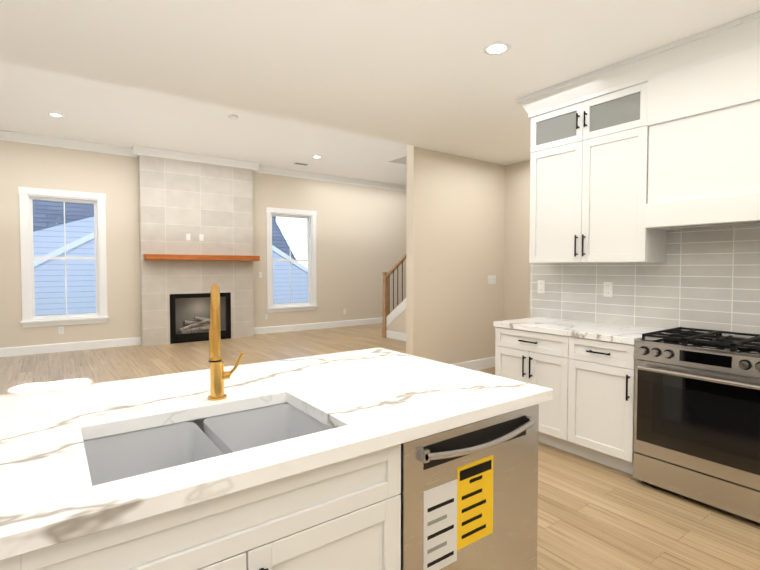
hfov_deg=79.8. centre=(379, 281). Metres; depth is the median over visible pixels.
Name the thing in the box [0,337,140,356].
baseboard
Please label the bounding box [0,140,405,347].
wall
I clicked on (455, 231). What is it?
wall
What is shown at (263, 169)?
crown molding
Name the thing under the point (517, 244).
wall
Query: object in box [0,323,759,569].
floor
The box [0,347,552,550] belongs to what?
island countertop
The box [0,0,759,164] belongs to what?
ceiling
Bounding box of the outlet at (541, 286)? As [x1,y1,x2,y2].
[538,280,544,292]
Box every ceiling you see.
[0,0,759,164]
[0,60,406,184]
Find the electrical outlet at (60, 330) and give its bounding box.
[58,326,63,333]
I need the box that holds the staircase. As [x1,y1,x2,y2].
[382,253,405,340]
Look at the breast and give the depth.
8.30 m
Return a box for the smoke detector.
[228,114,237,119]
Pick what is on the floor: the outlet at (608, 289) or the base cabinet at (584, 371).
the base cabinet at (584, 371)
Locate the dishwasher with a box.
[400,404,538,569]
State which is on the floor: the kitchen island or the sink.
the kitchen island
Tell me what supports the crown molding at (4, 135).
attached to the wall at (360, 239)
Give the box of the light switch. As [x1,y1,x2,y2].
[487,275,495,283]
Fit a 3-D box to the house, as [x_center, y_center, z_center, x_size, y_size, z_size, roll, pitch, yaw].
[-12.800,-1.463,14.876,17.600,10.480,13.140,-1,2,-36]
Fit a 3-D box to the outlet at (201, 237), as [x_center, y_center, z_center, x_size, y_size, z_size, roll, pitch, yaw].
[-3.300,-0.821,8.403,0.072,0.118,0.008,-1,2,-36]
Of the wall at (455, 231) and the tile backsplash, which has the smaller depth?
the tile backsplash
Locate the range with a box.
[633,327,759,522]
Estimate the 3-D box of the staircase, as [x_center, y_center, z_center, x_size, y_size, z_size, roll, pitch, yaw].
[1.235,-0.377,8.112,1.000,2.972,2.725,-1,2,-36]
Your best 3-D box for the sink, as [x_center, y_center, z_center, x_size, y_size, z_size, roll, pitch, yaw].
[-0.464,0.546,1.291,0.672,0.223,0.477,-1,2,-36]
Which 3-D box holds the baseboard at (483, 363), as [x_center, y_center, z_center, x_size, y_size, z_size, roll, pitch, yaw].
[1.063,1.109,5.881,1.676,0.140,0.016,-1,2,-36]
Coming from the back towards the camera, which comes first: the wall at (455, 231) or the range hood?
the wall at (455, 231)
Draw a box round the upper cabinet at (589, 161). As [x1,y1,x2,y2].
[529,82,666,262]
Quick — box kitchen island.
[0,399,551,569]
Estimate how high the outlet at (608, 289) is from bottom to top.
0.118 m
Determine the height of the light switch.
0.118 m
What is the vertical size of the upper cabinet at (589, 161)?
1.220 m
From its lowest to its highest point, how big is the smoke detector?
0.034 m
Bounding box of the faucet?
[208,283,243,399]
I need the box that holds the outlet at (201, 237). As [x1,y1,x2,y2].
[199,234,203,240]
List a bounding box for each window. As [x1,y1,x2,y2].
[18,187,108,327]
[266,207,317,312]
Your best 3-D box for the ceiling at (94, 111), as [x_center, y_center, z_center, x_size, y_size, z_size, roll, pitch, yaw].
[-0.997,-2.386,7.277,12.600,0.200,4.900,-1,2,-36]
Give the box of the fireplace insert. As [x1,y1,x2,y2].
[170,292,230,343]
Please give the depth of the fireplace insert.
8.46 m
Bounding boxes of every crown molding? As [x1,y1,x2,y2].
[0,130,138,156]
[132,145,259,170]
[252,166,405,190]
[516,11,759,118]
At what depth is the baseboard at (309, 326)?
10.08 m
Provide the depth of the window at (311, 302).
9.79 m
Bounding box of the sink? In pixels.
[84,399,335,482]
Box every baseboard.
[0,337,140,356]
[254,317,382,334]
[451,356,494,370]
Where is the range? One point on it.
(697, 416)
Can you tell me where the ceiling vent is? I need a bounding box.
[293,162,309,165]
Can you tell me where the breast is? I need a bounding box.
[138,155,253,345]
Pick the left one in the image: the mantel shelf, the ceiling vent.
the mantel shelf
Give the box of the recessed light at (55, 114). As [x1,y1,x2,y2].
[47,112,62,116]
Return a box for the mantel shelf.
[143,254,259,260]
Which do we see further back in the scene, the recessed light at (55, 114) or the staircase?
the staircase
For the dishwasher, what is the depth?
1.47 m
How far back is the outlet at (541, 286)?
4.11 m
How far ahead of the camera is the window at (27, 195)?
7.35 m
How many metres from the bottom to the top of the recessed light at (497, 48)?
0.006 m
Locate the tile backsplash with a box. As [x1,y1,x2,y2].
[530,226,759,337]
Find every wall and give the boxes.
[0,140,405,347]
[406,144,504,363]
[504,160,529,319]
[529,313,747,338]
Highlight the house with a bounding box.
[32,200,307,315]
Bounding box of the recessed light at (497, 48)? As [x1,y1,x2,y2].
[483,42,510,54]
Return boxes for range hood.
[644,45,759,230]
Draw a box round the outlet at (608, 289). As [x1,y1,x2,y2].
[603,282,612,296]
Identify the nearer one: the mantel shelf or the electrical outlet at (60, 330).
the electrical outlet at (60, 330)
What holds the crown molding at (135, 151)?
attached to the ceiling at (94, 111)
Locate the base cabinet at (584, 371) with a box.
[493,317,664,474]
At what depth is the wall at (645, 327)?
3.41 m
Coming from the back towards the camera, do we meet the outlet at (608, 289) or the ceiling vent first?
the ceiling vent
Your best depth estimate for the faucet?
1.43 m

